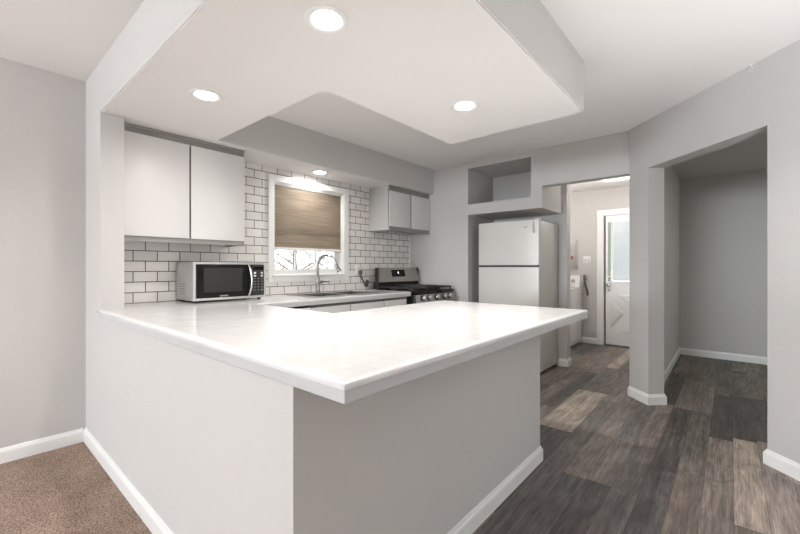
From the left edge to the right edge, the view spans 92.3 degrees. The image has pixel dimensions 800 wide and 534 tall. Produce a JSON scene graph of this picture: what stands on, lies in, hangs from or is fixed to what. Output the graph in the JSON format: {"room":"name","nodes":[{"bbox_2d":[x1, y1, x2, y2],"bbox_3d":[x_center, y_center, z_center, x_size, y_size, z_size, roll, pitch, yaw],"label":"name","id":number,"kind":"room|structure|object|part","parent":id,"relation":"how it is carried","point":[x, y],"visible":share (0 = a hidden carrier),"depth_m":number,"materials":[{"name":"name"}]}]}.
{"room":"kitchen","nodes":[
{"label":"kitchen","id":0,"kind":"room"},
{"bbox_2d":[0,441,151,533],"bbox_3d":[-2.314,1.219,-4.841,9.600,0.082,11.640,0,0,41],"label":"floor","id":1,"kind":"structure","parent":0,"point":[64,490],"depth_m":1.95,"materials":[{"name":"brown carpet"}]},
{"bbox_2d":[86,63,123,443],"bbox_3d":[-1.947,-0.040,2.529,0.399,2.440,0.122,0,0,41],"label":"wall","id":2,"kind":"structure","parent":0,"point":[104,131],"depth_m":2.42,"materials":[{"name":"grey paint"}]},
{"bbox_2d":[0,57,391,447],"bbox_3d":[-4.025,-0.040,0.525,0.140,2.440,17.550,0,0,41],"label":"wall","id":3,"kind":"structure","parent":0,"point":[43,112],"depth_m":2.45,"materials":[{"name":"grey paint"}]},
{"bbox_2d":[0,428,82,463],"bbox_3d":[-5.869,1.135,-1.738,0.014,0.090,11.433,0,0,41],"label":"baseboard","id":4,"kind":"structure","parent":3,"relation":"attached to","point":[26,449],"depth_m":2.43,"materials":[{"name":"white wood"}]},
{"bbox_2d":[124,122,244,246],"bbox_3d":[-1.655,-0.560,2.914,0.320,0.777,0.835,0,0,41],"label":"upper cabinet","id":5,"kind":"object","parent":3,"relation":"attached to","point":[178,188],"visible":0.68,"depth_m":2.76,"materials":[{"name":"grey wood"}]},
{"bbox_3d":[-1.676,-0.550,2.655,0.012,0.684,0.409,0,0,41],"label":"door","id":6,"kind":"part","parent":5,"relation":"part of","materials":[{"name":"white wood"}]},
{"bbox_3d":[-1.544,-0.917,2.819,0.016,0.063,0.835,0,0,41],"label":"rail","id":7,"kind":"part","parent":5,"relation":"part of","materials":[{"name":"grey wood"}]},
{"bbox_3d":[-1.543,-0.193,2.818,0.020,0.042,0.835,0,0,41],"label":"rail","id":8,"kind":"part","parent":5,"relation":"part of","materials":[{"name":"grey wood"}]},
{"bbox_3d":[-1.402,-0.550,2.974,0.012,0.684,0.409,0,0,41],"label":"door","id":9,"kind":"part","parent":5,"relation":"part of","materials":[{"name":"white wood"}]},
{"bbox_2d":[124,162,408,303],"bbox_3d":[-0.964,-0.342,3.973,0.008,1.216,3.346,0,0,41],"label":"tile backsplash","id":10,"kind":"structure","parent":3,"relation":"attached to","point":[149,267],"depth_m":3.58,"materials":[{"name":"white tile"}]},
{"bbox_2d":[355,265,360,274],"bbox_3d":[-0.494,0.035,4.509,0.007,0.120,0.082,0,0,41],"label":"wall outlet","id":11,"kind":"object","parent":10,"relation":"attached to","point":[357,267],"visible":1,"depth_m":4.50,"materials":[{"name":"white plastic"}]},
{"bbox_2d":[358,270,368,286],"bbox_3d":[-0.423,0.140,4.556,0.038,0.199,0.166,0,0,41],"label":"power cord","id":12,"kind":"object","parent":10,"relation":"attached to","point":[366,283],"visible":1,"depth_m":4.53,"materials":[{"name":"black plastic"}]},
{"bbox_2d":[268,173,348,282],"bbox_3d":[-0.969,-0.368,4.053,0.178,1.036,1.005,0,0,41],"label":"window","id":13,"kind":"structure","parent":3,"relation":"in","point":[342,258],"depth_m":3.99,"materials":[{"name":"white wood"}]},
{"bbox_3d":[-1.001,-0.159,4.074,0.030,0.443,0.851,0,0,41],"label":"sash","id":14,"kind":"part","parent":13,"relation":"part of","materials":[{"name":"white glass"}]},
{"bbox_2d":[275,183,340,251],"bbox_3d":[-0.951,-0.489,4.031,0.043,0.642,0.847,0,0,41],"label":"window shade","id":15,"kind":"object","parent":13,"relation":"attached to","point":[305,219],"visible":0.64,"depth_m":3.99,"materials":[{"name":"brown fabric"}]},
{"bbox_3d":[-0.948,-0.181,4.028,0.022,0.026,0.843,0,0,41],"label":"rail","id":16,"kind":"part","parent":15,"relation":"part of","materials":[{"name":"white paint"}]},
{"bbox_3d":[-0.938,0.084,4.020,0.088,0.022,0.915,0,0,41],"label":"sill","id":17,"kind":"part","parent":13,"relation":"part of","materials":[{"name":"white"}]},
{"bbox_2d":[369,185,429,234],"bbox_3d":[0.009,-0.691,4.839,0.335,0.517,0.782,0,0,41],"label":"upper cabinet","id":18,"kind":"object","parent":3,"relation":"attached to","point":[391,208],"visible":1,"depth_m":4.62,"materials":[{"name":"grey wood"}]},
{"bbox_3d":[0.002,-0.680,4.584,0.012,0.411,0.380,0,0,41],"label":"door","id":19,"kind":"part","parent":18,"relation":"part of","materials":[{"name":"white wood"}]},
{"bbox_3d":[0.125,-0.914,4.739,0.016,0.069,0.782,0,0,41],"label":"rail","id":20,"kind":"part","parent":18,"relation":"part of","materials":[{"name":"grey wood"}]},
{"bbox_3d":[0.127,-0.457,4.738,0.020,0.049,0.782,0,0,41],"label":"rail","id":21,"kind":"part","parent":18,"relation":"part of","materials":[{"name":"grey wood"}]},
{"bbox_3d":[0.260,-0.680,4.885,0.012,0.411,0.380,0,0,41],"label":"door","id":22,"kind":"part","parent":18,"relation":"part of","materials":[{"name":"white wood"}]},
{"bbox_2d":[409,235,409,267],"bbox_3d":[0.132,-0.092,5.245,0.012,0.716,0.012,0,0,41],"label":"trim","id":23,"kind":"structure","parent":3,"relation":"attached to","point":[409,235],"depth_m":5.24,"materials":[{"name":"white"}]},
{"bbox_2d":[100,319,539,533],"bbox_3d":[-0.638,0.749,2.475,2.436,0.862,1.746,0,0,41],"label":"wall","id":24,"kind":"structure","parent":0,"point":[213,446],"depth_m":1.43,"materials":[{"name":"grey paint"}]},
{"bbox_2d":[83,427,542,533],"bbox_3d":[-0.636,1.135,2.473,2.459,0.090,1.774,0,0,41],"label":"baseboard","id":25,"kind":"structure","parent":24,"relation":"attached to","point":[491,502],"depth_m":1.91,"materials":[{"name":"white wood"}]},
{"bbox_2d":[97,289,587,404],"bbox_3d":[-0.273,0.290,2.736,2.651,0.050,2.635,0,0,41],"label":"countertop","id":26,"kind":"structure","parent":24,"relation":"on","point":[344,358],"depth_m":1.58,"materials":[{"name":"stone"}]},
{"bbox_2d":[176,262,265,302],"bbox_3d":[-1.423,0.114,3.100,0.381,0.303,0.576,0,0,41],"label":"microwave","id":27,"kind":"object","parent":26,"relation":"on","point":[196,282],"visible":1,"depth_m":2.95,"materials":[{"name":"silver metal"}]},
{"bbox_3d":[-1.354,0.106,2.970,0.023,0.252,0.428,0,0,41],"label":"door","id":28,"kind":"part","parent":27,"relation":"part of","materials":[{"name":"black glass"}]},
{"bbox_3d":[-1.206,0.106,3.097,0.052,0.257,0.023,0,0,17],"label":"handle","id":29,"kind":"part","parent":27,"relation":"part of","materials":[{"name":"silver metal"}]},
{"bbox_3d":[-1.177,0.106,3.176,0.022,0.252,0.104,0,0,41],"label":"control panel","id":30,"kind":"part","parent":27,"relation":"part of","materials":[{"name":"black plastic"}]},
{"bbox_2d":[315,254,341,292],"bbox_3d":[-0.705,0.065,3.839,0.286,0.386,0.118,0,0,14],"label":"kitchen faucet","id":31,"kind":"object","parent":26,"relation":"on","point":[318,282],"visible":0.99,"depth_m":3.82,"materials":[{"name":"silver metal"}]},
{"bbox_3d":[-0.729,-0.010,3.812,0.219,0.236,0.025,0,0,16],"label":"spout","id":32,"kind":"part","parent":31,"relation":"part of","materials":[{"name":"silver metal"}]},
{"bbox_2d":[286,290,380,297],"bbox_3d":[-0.639,0.349,3.783,0.480,0.182,0.795,0,0,41],"label":"sink","id":33,"kind":"object","parent":26,"relation":"in","point":[348,292],"visible":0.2,"depth_m":3.75,"materials":[{"name":"silver metal"}]},
{"bbox_3d":[-0.737,0.349,3.596,0.315,0.181,0.325,0,0,41],"label":"bowl","id":34,"kind":"part","parent":33,"relation":"part of","materials":[{"name":"silver metal"}]},
{"bbox_3d":[-0.499,0.349,3.873,0.315,0.181,0.325,0,0,41],"label":"bowl","id":35,"kind":"part","parent":33,"relation":"part of","materials":[{"name":"silver metal"}]},
{"bbox_2d":[100,0,583,193],"bbox_3d":[-0.001,-1.105,3.071,2.645,0.310,3.482,0,0,41],"label":"ceiling","id":36,"kind":"structure","parent":0,"point":[407,62],"depth_m":1.92,"materials":[{"name":"grey paint"}]},
{"bbox_2d":[189,89,222,102],"bbox_3d":[-1.073,-0.947,2.126,0.168,0.006,0.168,0,0,41],"label":"recessed light","id":37,"kind":"object","parent":36,"relation":"in","point":[205,95],"visible":1,"depth_m":2.12,"materials":[{"name":"white"}]},
{"bbox_2d":[311,170,327,174],"bbox_3d":[-0.806,-0.947,3.857,0.168,0.006,0.168,0,0,41],"label":"recessed light","id":38,"kind":"object","parent":36,"relation":"in","point":[317,172],"visible":1,"depth_m":3.85,"materials":[{"name":"white"}]},
{"bbox_2d":[304,5,348,33],"bbox_3d":[-0.282,-0.947,1.475,0.168,0.006,0.168,0,0,41],"label":"recessed light","id":39,"kind":"object","parent":36,"relation":"in","point":[327,19],"visible":1,"depth_m":1.47,"materials":[{"name":"white plastic"}]},
{"bbox_2d":[451,100,478,111],"bbox_3d":[0.382,-0.947,2.263,0.168,0.006,0.168,0,0,41],"label":"recessed light","id":40,"kind":"object","parent":36,"relation":"in","point":[462,105],"visible":1,"depth_m":2.26,"materials":[{"name":"white plastic"}]},
{"bbox_2d":[0,0,799,169],"bbox_3d":[-1.176,-1.310,-3.479,9.650,0.100,15.190,0,0,41],"label":"ceiling","id":41,"kind":"structure","parent":0,"point":[642,59],"depth_m":2.26,"materials":[{"name":"white paint"}]},
{"bbox_2d":[473,171,492,302],"bbox_3d":[1.080,-0.040,5.031,0.100,2.440,0.660,0,0,41],"label":"wall","id":42,"kind":"structure","parent":0,"point":[482,184],"depth_m":4.83,"materials":[{"name":"grey paint"}]},
{"bbox_2d":[468,148,562,219],"bbox_3d":[1.381,-0.945,4.615,0.898,0.630,0.660,0,0,41],"label":"wall","id":43,"kind":"structure","parent":0,"point":[518,190],"depth_m":4.50,"materials":[{"name":"grey paint"}]},
{"bbox_2d":[410,131,628,301],"bbox_3d":[1.165,-0.040,4.444,2.625,2.440,0.120,0,0,41],"label":"wall","id":44,"kind":"structure","parent":0,"point":[443,256],"depth_m":4.72,"materials":[{"name":"grey paint"}]},
{"bbox_2d":[493,184,569,364],"bbox_3d":[1.654,0.000,4.894,0.950,2.360,0.120,0,0,41],"label":"wall","id":45,"kind":"structure","parent":0,"point":[562,220],"depth_m":4.58,"materials":[{"name":"grey paint"}]},
{"bbox_2d":[558,357,571,366],"bbox_3d":[1.977,1.135,4.608,0.116,0.090,0.134,0,0,41],"label":"baseboard","id":46,"kind":"structure","parent":45,"relation":"attached to","point":[561,362],"depth_m":4.56,"materials":[{"name":"white wood"}]},
{"bbox_2d":[472,342,799,533],"bbox_3d":[3.376,1.220,1.872,9.620,0.080,5.960,0,0,41],"label":"floor","id":47,"kind":"structure","parent":0,"point":[614,462],"depth_m":2.37,"materials":[{"name":"brown wood"}]},
{"bbox_2d":[288,299,382,312],"bbox_3d":[-0.707,0.750,3.737,0.678,0.857,0.888,0,0,41],"label":"base cabinet","id":48,"kind":"object","parent":47,"relation":"on","point":[377,303],"visible":0.16,"depth_m":3.48,"materials":[{"name":"grey wood"}]},
{"bbox_3d":[-0.602,0.411,3.356,0.022,0.138,0.429,0,0,41],"label":"drawer","id":49,"kind":"part","parent":48,"relation":"part of","materials":[{"name":"white wood"}]},
{"bbox_3d":[-0.313,0.411,3.692,0.022,0.138,0.433,0,0,41],"label":"drawer","id":50,"kind":"part","parent":48,"relation":"part of","materials":[{"name":"white wood"}]},
{"bbox_2d":[382,297,406,306],"bbox_3d":[-0.290,0.750,4.223,0.678,0.857,0.383,0,0,41],"label":"base cabinet","id":51,"kind":"object","parent":47,"relation":"on","point":[388,302],"visible":0.18,"depth_m":3.98,"materials":[{"name":"grey wood"}]},
{"bbox_2d":[374,268,454,304],"bbox_3d":[0.196,0.594,4.615,0.722,1.172,0.764,0,0,41],"label":"gas range","id":52,"kind":"object","parent":47,"relation":"on","point":[398,279],"visible":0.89,"depth_m":4.55,"materials":[{"name":"silver metal"}]},
{"bbox_2d":[380,288,453,294],"bbox_3d":[0.191,0.286,4.620,0.587,0.042,0.764,0,0,41],"label":"cooktop","id":53,"kind":"object","parent":52,"relation":"in","point":[419,291],"depth_m":4.41,"materials":[{"name":"black metal"}]},
{"bbox_3d":[0.408,0.351,4.433,0.049,0.087,0.764,0,0,41],"label":"control panel","id":54,"kind":"part","parent":52,"relation":"part of","materials":[{"name":"silver metal"}]},
{"bbox_2d":[479,218,557,373],"bbox_3d":[1.397,0.325,4.564,0.719,1.708,0.656,0,0,41],"label":"refrigerator","id":55,"kind":"object","parent":47,"relation":"on","point":[518,260],"visible":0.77,"depth_m":4.32,"materials":[{"name":"grey metal"}]},
{"bbox_3d":[1.216,0.561,4.353,0.719,1.118,0.068,0,0,41],"label":"fridge door","id":56,"kind":"part","parent":55,"relation":"part of","materials":[{"name":"white metal"}]},
{"bbox_3d":[1.216,-0.267,4.353,0.719,0.492,0.068,0,0,41],"label":"freezer door","id":57,"kind":"part","parent":55,"relation":"part of","materials":[{"name":"white metal"}]},
{"bbox_2d":[570,275,581,346],"bbox_3d":[2.361,0.653,5.941,0.690,1.054,0.661,0,0,41],"label":"washing machine","id":58,"kind":"object","parent":47,"relation":"on","point":[575,280],"visible":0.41,"depth_m":5.78,"materials":[{"name":"white metal"}]},
{"bbox_2d":[629,120,678,393],"bbox_3d":[2.928,-0.040,4.273,0.272,2.440,2.541,0,0,41],"label":"wall","id":59,"kind":"structure","parent":0,"point":[653,192],"depth_m":3.40,"materials":[{"name":"grey paint"}]},
{"bbox_2d":[628,386,666,404],"bbox_3d":[2.185,1.135,3.461,0.173,0.090,0.363,0,0,-4],"label":"baseboard","id":60,"kind":"structure","parent":59,"relation":"attached to","point":[648,399],"depth_m":3.29,"materials":[{"name":"white wood"}]},
{"bbox_2d":[664,347,766,382],"bbox_3d":[3.793,1.135,3.662,2.020,0.090,2.340,0,0,41],"label":"baseboard","id":61,"kind":"structure","parent":59,"relation":"attached to","point":[684,351],"depth_m":4.85,"materials":[{"name":"white wood"}]},
{"bbox_2d":[570,169,766,356],"bbox_3d":[3.573,-0.040,5.481,4.925,2.440,0.130,0,0,41],"label":"wall","id":62,"kind":"structure","parent":0,"point":[723,218],"depth_m":4.97,"materials":[{"name":"grey paint"}]},
{"bbox_2d":[570,240,577,269],"bbox_3d":[2.655,-0.193,6.168,0.368,0.475,0.023,0,0,41],"label":"breaker panel","id":63,"kind":"object","parent":62,"relation":"attached to","point":[573,243],"visible":0.49,"depth_m":6.07,"materials":[{"name":"grey metal"}]},
{"bbox_3d":[2.651,-0.193,6.161,0.290,0.395,0.005,0,0,41],"label":"panel door","id":64,"kind":"part","parent":63,"relation":"part of","materials":[{"name":"grey metal"}]},
{"bbox_2d":[583,275,588,295],"bbox_3d":[2.883,0.281,5.954,0.080,0.322,0.044,0,0,41],"label":"hose","id":65,"kind":"object","parent":62,"relation":"attached to","point":[584,276],"visible":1,"depth_m":5.94,"materials":[{"name":"black plastic"}]},
{"bbox_2d":[583,256,590,263],"bbox_3d":[2.901,-0.110,5.963,0.112,0.120,0.014,0,0,41],"label":"light switch","id":66,"kind":"object","parent":62,"relation":"attached to","point":[586,259],"visible":1,"depth_m":5.96,"materials":[{"name":"white plastic"}]},
{"bbox_2d":[581,337,596,343],"bbox_3d":[2.337,1.135,6.447,1.770,0.090,0.014,0,0,41],"label":"baseboard","id":67,"kind":"structure","parent":62,"relation":"attached to","point":[584,339],"depth_m":5.93,"materials":[{"name":"white wood"}]},
{"bbox_2d":[597,208,628,347],"bbox_3d":[3.370,0.160,5.612,0.880,2.040,0.174,0,0,41],"label":"door","id":68,"kind":"structure","parent":62,"relation":"in","point":[612,296],"depth_m":5.75,"materials":[{"name":"white wood"}]},
{"bbox_2d":[608,222,612,280],"bbox_3d":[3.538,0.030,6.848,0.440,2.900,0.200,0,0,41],"label":"trim","id":69,"kind":"structure","parent":68,"relation":"attached to","point":[610,224],"depth_m":6.65,"materials":[{"name":"grey paint"}]},
{"bbox_3d":[3.220,0.690,5.702,0.178,0.454,0.018,0,0,41],"label":"raised panel","id":70,"kind":"part","parent":68,"relation":"part of","materials":[{"name":"white wood"}]},
{"bbox_3d":[3.381,-0.230,5.578,0.697,0.934,0.020,0,0,41],"label":"lite frame","id":71,"kind":"part","parent":68,"relation":"part of","materials":[{"name":"white"}]},
{"bbox_2d":[613,221,628,280],"bbox_3d":[3.425,-0.235,5.575,0.594,0.882,0.009,0,0,41],"label":"blind","id":72,"kind":"object","parent":68,"relation":"attached to","point":[620,229],"depth_m":5.70,"materials":[{"name":"white"}]},
{"bbox_3d":[3.371,0.874,5.572,0.376,0.187,0.018,0,0,41],"label":"raised panel","id":73,"kind":"part","parent":68,"relation":"part of","materials":[{"name":"white wood"}]},
{"bbox_3d":[3.371,0.506,5.572,0.376,0.187,0.018,0,0,41],"label":"raised panel","id":74,"kind":"part","parent":68,"relation":"part of","materials":[{"name":"white wood"}]},
{"bbox_2d":[570,134,766,192],"bbox_3d":[2.085,-1.230,3.845,5.050,0.100,4.550,0,0,41],"label":"ceiling","id":75,"kind":"structure","parent":0,"point":[751,154],"depth_m":4.44,"materials":[{"name":"grey paint"}]},
{"bbox_2d":[601,176,628,182],"bbox_3d":[2.858,-1.162,4.875,0.580,0.035,0.400,0,0,41],"label":"recessed light","id":76,"kind":"object","parent":75,"relation":"in","point":[621,178],"visible":0.18,"depth_m":5.07,"materials":[{"name":"white"}]},
{"bbox_2d":[605,176,628,180],"bbox_3d":[2.858,-1.167,4.875,0.519,0.024,0.339,0,0,41],"label":"diffuser","id":77,"kind":"object","parent":76,"relation":"attached to","point":[622,178],"depth_m":5.05,"materials":[{"name":"white plastic"}]},
{"bbox_2d":[648,57,766,167],"bbox_3d":[2.235,-1.055,2.799,0.145,0.410,0.991,0,0,-4],"label":"wall diagonal header","id":78,"kind":"structure","parent":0,"point":[733,110],"depth_m":2.67,"materials":[{"name":"grey paint"}]},
{"bbox_2d":[767,40,799,463],"bbox_3d":[3.932,-0.040,-0.100,0.824,2.440,5.888,0,0,-42],"label":"wall","id":79,"kind":"structure","parent":0,"point":[783,66],"depth_m":2.21,"materials":[{"name":"grey paint"}]},
{"bbox_2d":[763,449,799,480],"bbox_3d":[2.309,1.135,1.735,0.159,0.090,1.171,0,0,-4],"label":"baseboard","id":80,"kind":"structure","parent":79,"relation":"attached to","point":[791,468],"depth_m":2.21,"materials":[{"name":"white wood"}]},
{"label":"outside","id":81,"kind":"structure","parent":0,"visible":0},
{"bbox_3d":[1.635,1.580,6.506,46.000,0.200,40.000,0,0,41],"label":"ground","id":82,"kind":"structure","parent":81,"visible":0},
{"bbox_2d":[275,250,332,268],"bbox_3d":[-3.040,0.156,11.064,2.743,2.657,2.748,0,0,41],"label":"tree","id":83,"kind":"object","parent":82,"relation":"on","point":[300,252],"visible":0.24,"depth_m":10.92,"materials":[{"name":"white plant"}]},
{"bbox_2d":[301,251,332,268],"bbox_3d":[-2.476,0.148,14.767,2.742,2.673,2.748,0,0,41],"label":"tree","id":84,"kind":"object","parent":82,"relation":"on","point":[301,251],"visible":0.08,"depth_m":14.59,"materials":[{"name":"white plant"}]}
]}

